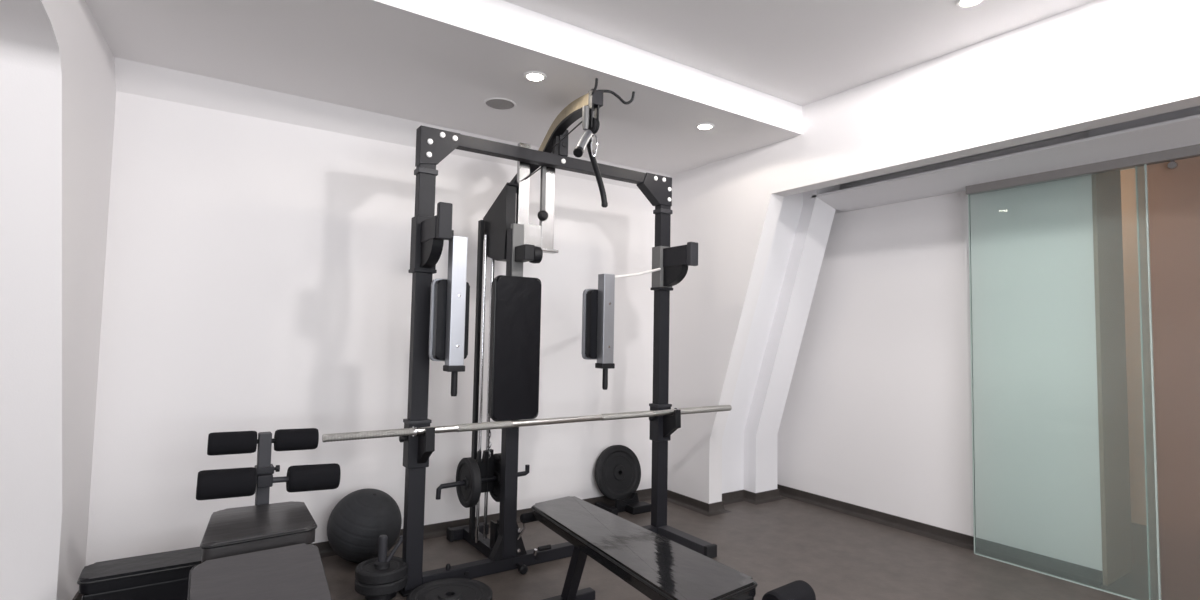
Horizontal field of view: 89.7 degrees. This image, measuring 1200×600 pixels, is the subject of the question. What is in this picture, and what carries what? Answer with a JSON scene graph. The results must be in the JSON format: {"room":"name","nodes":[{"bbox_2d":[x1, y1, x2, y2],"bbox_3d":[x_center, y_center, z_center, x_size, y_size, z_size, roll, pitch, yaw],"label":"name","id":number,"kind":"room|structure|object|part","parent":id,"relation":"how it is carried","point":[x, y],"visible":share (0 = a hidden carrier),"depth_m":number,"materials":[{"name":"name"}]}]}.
{"room":"gym","nodes":[
{"label":"gym","id":0,"kind":"room"},
{"bbox_2d":[0,0,61,599],"bbox_3d":[-3.015,-0.083,1.274,2.831,2.640,0.895,3,-4,-34],"label":"wall","id":1,"kind":"structure","parent":0,"point":[30,62],"depth_m":2.12,"materials":[{"name":"white paint"}]},
{"bbox_2d":[41,0,115,599],"bbox_3d":[-2.006,-0.013,2.189,0.112,2.640,1.265,3,-4,-30],"label":"wall","id":2,"kind":"structure","parent":0,"point":[87,60],"depth_m":2.39,"materials":[{"name":"white paint"}]},
{"bbox_2d":[72,590,82,599],"bbox_3d":[-2.148,1.270,2.484,0.049,0.066,0.466,3,-4,-30],"label":"baseboard","id":3,"kind":"structure","parent":2,"relation":"attached to","point":[77,596],"depth_m":2.55,"materials":[{"name":"plastic"}]},
{"bbox_2d":[86,91,654,565],"bbox_3d":[-0.935,0.084,3.740,3.550,2.620,0.160,3,-4,-34],"label":"wall","id":4,"kind":"structure","parent":0,"point":[257,278],"depth_m":3.21,"materials":[{"name":"white paint"}]},
{"bbox_2d":[114,57,670,189],"bbox_3d":[-0.854,-0.954,3.690,3.310,0.134,0.100,3,-4,-34],"label":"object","id":5,"kind":"structure","parent":4,"relation":"attached to","point":[132,77],"depth_m":3.14,"materials":[{"name":"white paint"}]},
{"bbox_2d":[311,488,650,557],"bbox_3d":[-0.907,1.355,3.576,3.300,0.066,0.049,3,-4,-34],"label":"baseboard","id":6,"kind":"structure","parent":4,"relation":"attached to","point":[435,530],"depth_m":3.62,"materials":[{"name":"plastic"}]},
{"bbox_2d":[85,0,801,174],"bbox_3d":[-0.585,-1.149,3.175,3.480,0.210,1.298,3,-4,-34],"label":"ceiling","id":7,"kind":"structure","parent":0,"point":[433,62],"depth_m":2.81,"materials":[{"name":"white paint"}]},
{"bbox_2d":[484,98,515,109],"bbox_3d":[-0.531,-1.038,3.204,0.172,0.006,0.172,3,-4,-34],"label":"ceiling speaker","id":8,"kind":"object","parent":7,"relation":"attached to","point":[493,103],"visible":1,"depth_m":3.19,"materials":[{"name":"white paint"}]},
{"bbox_2d":[524,71,546,81],"bbox_3d":[-0.306,-1.049,2.846,0.108,0.016,0.108,3,-4,-34],"label":"recessed light","id":9,"kind":"object","parent":7,"relation":"in","point":[536,76],"visible":1,"depth_m":2.83,"materials":[{"name":"white plastic"}]},
{"bbox_2d":[696,123,714,129],"bbox_3d":[0.606,-0.996,3.482,0.108,0.016,0.108,3,-4,-34],"label":"recessed light","id":10,"kind":"object","parent":7,"relation":"in","point":[702,126],"visible":1,"depth_m":3.46,"materials":[{"name":"white plastic"}]},
{"bbox_2d":[321,496,1148,599],"bbox_3d":[0.937,1.346,1.182,9.400,0.120,7.400,3,-4,-34],"label":"floor","id":11,"kind":"structure","parent":0,"point":[778,543],"depth_m":3.19,"materials":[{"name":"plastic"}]},
{"bbox_2d":[77,547,201,599],"bbox_3d":[-1.609,1.144,2.310,0.601,0.318,0.190,3,-4,-34],"label":"bench","id":12,"kind":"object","parent":11,"relation":"on","point":[162,575],"depth_m":2.20,"materials":[{"name":"black leather"}]},
{"bbox_2d":[187,428,340,599],"bbox_3d":[-0.894,0.877,1.694,0.478,0.808,1.590,3,-4,-31],"label":"bench","id":13,"kind":"object","parent":11,"relation":"on","point":[263,550],"visible":1,"depth_m":1.97,"materials":[{"name":"black leather"}]},
{"bbox_3d":[-1.304,0.911,2.316,0.046,0.795,0.050,3,-4,-34],"label":"roller post","id":14,"kind":"part","parent":13,"relation":"part of","materials":[{"name":"grey metal"}]},
{"bbox_3d":[-1.258,0.655,2.347,0.024,0.026,0.026,3,-4,-34],"label":"post knob","id":15,"kind":"part","parent":13,"relation":"part of","materials":[{"name":"black metal"}]},
{"bbox_2d":[327,488,401,562],"bbox_3d":[-1.228,1.175,3.154,0.364,0.364,0.364,3,-4,-34],"label":"exercise ball","id":16,"kind":"object","parent":11,"relation":"on","point":[355,525],"visible":0.94,"depth_m":3.03,"materials":[{"name":"grey rubber"}]},
{"bbox_2d":[365,535,402,599],"bbox_3d":[-0.985,1.203,2.726,0.131,0.270,0.131,-1,-4,27],"label":"pin","id":17,"kind":"object","parent":11,"relation":"on","point":[383,560],"visible":0.66,"depth_m":2.71,"materials":[{"name":"black metal"}]},
{"bbox_2d":[355,574,407,596],"bbox_3d":[-0.986,1.268,2.722,0.224,0.048,0.224,3,-4,-34],"label":"weight plate","id":18,"kind":"object","parent":17,"relation":"on","point":[362,589],"visible":0.35,"depth_m":2.63,"materials":[{"name":"black rubber"}]},
{"bbox_2d":[355,556,407,584],"bbox_3d":[-0.985,1.220,2.725,0.224,0.048,0.224,3,-4,-34],"label":"weight plate","id":19,"kind":"object","parent":18,"relation":"on","point":[366,573],"visible":0.85,"depth_m":2.67,"materials":[{"name":"black metal"}]},
{"bbox_3d":[-0.984,1.183,2.727,0.039,0.230,0.039,3,-4,-34],"label":"post","id":20,"kind":"part","parent":17,"relation":"part of","materials":[{"name":"grey metal"}]},
{"bbox_3d":[-0.937,1.135,2.744,0.077,0.117,0.020,3,-4,-27],"label":"lever","id":21,"kind":"part","parent":17,"relation":"part of","materials":[{"name":"grey metal"}]},
{"bbox_2d":[406,578,492,599],"bbox_3d":[-0.662,1.319,2.664,0.370,0.044,0.370,3,-4,-34],"label":"weight plate","id":22,"kind":"object","parent":11,"relation":"on","point":[449,588],"visible":1,"depth_m":2.71,"materials":[{"name":"black rubber"}]},
{"bbox_2d":[399,78,716,596],"bbox_3d":[-0.158,0.187,3.237,1.646,2.384,1.050,2,-3,-10],"label":"power rack","id":23,"kind":"object","parent":11,"relation":"on","point":[439,329],"visible":0.98,"depth_m":3.08,"materials":[{"name":"black metal"}]},
{"bbox_3d":[-0.874,1.338,2.795,0.110,0.012,0.120,3,-4,-34],"label":"plate","id":24,"kind":"part","parent":23,"relation":"part of","materials":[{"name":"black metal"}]},
{"bbox_3d":[-0.795,0.668,2.760,0.040,0.179,0.116,3,-4,-34],"label":"hook plate","id":25,"kind":"part","parent":23,"relation":"part of","materials":[{"name":"black metal"}]},
{"bbox_3d":[-0.761,-0.320,2.768,0.060,0.100,0.209,3,-4,-34],"label":"catch arm","id":26,"kind":"part","parent":23,"relation":"part of","materials":[{"name":"black metal"}]},
{"bbox_3d":[-0.699,0.092,2.779,0.164,0.376,0.022,3,-4,-34],"label":"plate","id":27,"kind":"part","parent":23,"relation":"part of","materials":[{"name":"black leather"}]},
{"bbox_3d":[-0.646,0.005,2.712,0.068,0.577,0.060,3,-4,-34],"label":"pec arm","id":28,"kind":"part","parent":23,"relation":"part of","materials":[{"name":"silver metal"}]},
{"bbox_2d":[456,457,481,507],"bbox_3d":[-0.701,0.969,3.207,0.050,0.256,0.256,3,-4,-34],"label":"weight plate","id":29,"kind":"object","parent":23,"relation":"on","point":[468,470],"visible":0.98,"depth_m":3.16,"materials":[{"name":"black rubber"}]},
{"bbox_3d":[-0.653,0.476,3.322,0.018,1.680,0.019,3,-4,-34],"label":"guide rod","id":30,"kind":"part","parent":23,"relation":"part of","materials":[{"name":"silver metal"}]},
{"bbox_3d":[-0.615,0.478,3.348,0.018,1.680,0.019,3,-4,-34],"label":"guide rod","id":31,"kind":"part","parent":23,"relation":"part of","materials":[{"name":"silver metal"}]},
{"bbox_3d":[-0.598,0.777,3.271,0.021,0.161,0.018,3,-4,-34],"label":"chain","id":32,"kind":"part","parent":23,"relation":"part of","materials":[{"name":"silver metal"}]},
{"bbox_2d":[489,453,500,501],"bbox_3d":[-0.553,0.972,3.307,0.044,0.256,0.256,3,-4,-34],"label":"weight plate","id":33,"kind":"object","parent":23,"relation":"on","point":[495,494],"visible":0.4,"depth_m":3.29,"materials":[{"name":"black rubber"}]},
{"bbox_3d":[-0.459,0.467,3.122,0.072,1.678,0.060,3,-4,-34],"label":"tower post","id":34,"kind":"part","parent":23,"relation":"part of","materials":[{"name":"black metal"}]},
{"bbox_3d":[-0.398,1.344,3.030,0.044,0.044,0.085,3,-4,-34],"label":"lock knob","id":35,"kind":"part","parent":23,"relation":"part of","materials":[{"name":"black metal"}]},
{"bbox_2d":[322,405,731,441],"bbox_3d":[-0.162,0.631,3.179,2.394,0.047,0.047,3,-4,-34],"label":"barbell","id":36,"kind":"object","parent":23,"relation":"on","point":[414,431],"visible":0.99,"depth_m":2.97,"materials":[{"name":"silver metal"}]},
{"bbox_3d":[-0.333,-0.232,3.098,0.056,0.090,0.090,3,-4,-34],"label":"pivot knob","id":37,"kind":"part","parent":23,"relation":"part of","materials":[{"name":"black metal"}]},
{"bbox_3d":[-0.312,-0.462,3.303,0.060,0.060,0.034,3,-4,-34],"label":"tension knob","id":38,"kind":"part","parent":23,"relation":"part of","materials":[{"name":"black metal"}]},
{"bbox_3d":[-0.021,0.130,3.237,0.164,0.376,0.022,3,-4,-34],"label":"plate","id":39,"kind":"part","parent":23,"relation":"part of","materials":[{"name":"black leather"}]},
{"bbox_2d":[573,130,607,207],"bbox_3d":[-0.049,-0.626,2.791,0.067,0.323,0.398,0,-3,18],"label":"bar","id":40,"kind":"object","parent":23,"relation":"hanging from","point":[586,139],"visible":0.99,"depth_m":2.87,"materials":[{"name":"black metal"}]},
{"bbox_3d":[0.030,0.098,3.167,0.068,0.467,0.060,3,-4,-34],"label":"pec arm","id":41,"kind":"part","parent":23,"relation":"part of","materials":[{"name":"silver metal"}]},
{"bbox_3d":[0.427,0.737,3.587,0.040,0.179,0.116,3,-4,-34],"label":"hook plate","id":42,"kind":"part","parent":23,"relation":"part of","materials":[{"name":"black metal"}]},
{"bbox_3d":[0.465,-0.259,3.599,0.060,0.116,0.209,3,-4,-34],"label":"catch arm","id":43,"kind":"part","parent":23,"relation":"part of","materials":[{"name":"black metal"}]},
{"bbox_2d":[595,492,650,515],"bbox_3d":[0.158,1.381,4.129,0.305,0.115,0.250,3,-4,-34],"label":"plate stand","id":44,"kind":"object","parent":11,"relation":"on","point":[632,505],"visible":0.84,"depth_m":4.08,"materials":[{"name":"black metal"}]},
{"bbox_3d":[0.041,1.410,4.073,0.050,0.045,0.210,3,-4,-34],"label":"rail","id":45,"kind":"part","parent":44,"relation":"part of","materials":[{"name":"black metal"}]},
{"bbox_2d":[595,445,640,500],"bbox_3d":[0.129,1.208,4.222,0.376,0.375,0.112,3,-4,-34],"label":"weight plate","id":46,"kind":"object","parent":44,"relation":"on","point":[617,468],"visible":0.98,"depth_m":4.20,"materials":[{"name":"black rubber"}]},
{"bbox_3d":[0.157,1.420,4.115,0.280,0.035,0.040,3,-4,-34],"label":"rail","id":47,"kind":"part","parent":44,"relation":"part of","materials":[{"name":"black metal"}]},
{"bbox_3d":[0.261,1.414,4.104,0.160,0.050,0.095,3,-4,-34],"label":"rail","id":48,"kind":"part","parent":44,"relation":"part of","materials":[{"name":"black metal"}]},
{"bbox_2d":[520,496,815,599],"bbox_3d":[0.015,1.093,2.228,0.739,0.470,1.432,3,-4,-34],"label":"weight bench","id":49,"kind":"object","parent":11,"relation":"on","point":[657,566],"visible":1,"depth_m":2.08,"materials":[{"name":"black leather"}]},
{"bbox_3d":[-0.104,1.160,2.603,0.054,0.352,0.208,3,-4,-27],"label":"leg","id":50,"kind":"part","parent":49,"relation":"part of","materials":[{"name":"black metal"}]},
{"bbox_2d":[1135,156,1199,599],"bbox_3d":[2.904,0.350,2.371,0.036,2.075,1.185,3,-4,-34],"label":"door","id":51,"kind":"structure","parent":11,"relation":"on","point":[1173,186],"depth_m":2.77,"materials":[{"name":"brown wood"}]},
{"bbox_2d":[722,192,802,492],"bbox_3d":[0.974,0.315,4.380,0.375,2.300,0.910,3,-4,-34],"label":"wall","id":52,"kind":"structure","parent":0,"point":[790,212],"depth_m":4.31,"materials":[{"name":"white paint"}]},
{"bbox_2d":[503,0,1095,105],"bbox_3d":[-0.155,-1.432,0.260,6.300,0.118,6.900,3,-4,-34],"label":"ceiling","id":53,"kind":"structure","parent":0,"point":[799,52],"depth_m":2.72,"materials":[{"name":"white paint"}]},
{"bbox_2d":[956,0,983,7],"bbox_3d":[1.506,-1.210,2.449,0.108,0.016,0.108,3,-4,-34],"label":"recessed light","id":54,"kind":"object","parent":53,"relation":"in","point":[964,3],"visible":1,"depth_m":2.46,"materials":[{"name":"white plastic"}]},
{"bbox_2d":[667,0,1199,503],"bbox_3d":[2.241,0.049,2.088,0.120,2.620,6.140,3,-4,-34],"label":"wall","id":55,"kind":"structure","parent":0,"point":[1098,63],"depth_m":3.13,"materials":[{"name":"white paint"}]},
{"bbox_2d":[667,490,743,516],"bbox_3d":[0.789,1.433,4.408,0.544,0.066,0.574,3,-4,-34],"label":"baseboard","id":56,"kind":"structure","parent":55,"relation":"attached to","point":[716,508],"depth_m":4.24,"materials":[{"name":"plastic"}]},
{"bbox_2d":[777,131,1102,575],"bbox_3d":[2.074,0.218,4.079,0.380,2.500,2.170,3,-4,-34],"label":"wall","id":57,"kind":"structure","parent":0,"point":[877,415],"depth_m":3.61,"materials":[{"name":"white paint"}]},
{"bbox_2d":[744,184,839,492],"bbox_3d":[1.332,0.323,4.399,0.240,2.300,0.800,3,-4,-34],"label":"column","id":58,"kind":"structure","parent":57,"relation":"attached to","point":[797,291],"depth_m":4.33,"materials":[{"name":"white paint"}]},
{"bbox_2d":[744,484,1102,586],"bbox_3d":[1.757,1.413,3.744,0.409,0.066,2.060,3,-4,-34],"label":"baseboard","id":59,"kind":"structure","parent":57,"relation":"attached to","point":[1077,572],"depth_m":3.64,"materials":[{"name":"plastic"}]},
{"bbox_2d":[812,114,1199,211],"bbox_3d":[3.039,-0.762,2.074,0.360,0.066,5.160,3,-4,-34],"label":"trim","id":60,"kind":"structure","parent":57,"relation":"attached to","point":[1182,132],"depth_m":3.16,"materials":[{"name":"white paint"}]},
{"bbox_2d":[966,144,1199,194],"bbox_3d":[3.329,-0.721,1.803,0.050,0.059,4.190,3,-4,-34],"label":"door track","id":61,"kind":"object","parent":57,"relation":"attached to","point":[1191,151],"visible":0.84,"depth_m":3.03,"materials":[{"name":"grey metal"}]},
{"bbox_2d":[968,164,1160,599],"bbox_3d":[2.358,0.393,3.140,0.012,2.055,0.793,3,-4,-34],"label":"door","id":62,"kind":"structure","parent":61,"relation":"attached to","point":[1145,165],"depth_m":2.87,"materials":[{"name":"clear glass"}]},
{"bbox_2d":[1091,170,1132,585],"bbox_3d":[2.687,0.278,3.169,0.376,2.300,0.018,3,-4,-34],"label":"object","id":63,"kind":"structure","parent":57,"relation":"attached to","point":[1116,533],"depth_m":3.13,"materials":[{"name":"beige laminate"}]},
{"bbox_2d":[1089,106,1199,136],"bbox_3d":[3.584,-0.912,1.586,0.020,0.270,3.730,3,-4,-34],"label":"trim","id":64,"kind":"structure","parent":57,"relation":"attached to","point":[1192,111],"depth_m":2.93,"materials":[{"name":"white paint"}]},
{"bbox_2d":[840,105,1199,184],"bbox_3d":[2.681,-0.974,2.287,0.735,0.100,5.900,3,-4,-34],"label":"ceiling","id":65,"kind":"structure","parent":0,"point":[1199,105],"depth_m":3.48,"materials":[{"name":"white paint"}]},
{"bbox_2d":[1120,168,1146,525],"bbox_3d":[4.230,0.213,3.288,0.100,2.500,5.900,3,-4,-34],"label":"wall","id":66,"kind":"structure","parent":0,"point":[1128,181],"depth_m":4.09,"materials":[{"name":"paint"}]}
]}

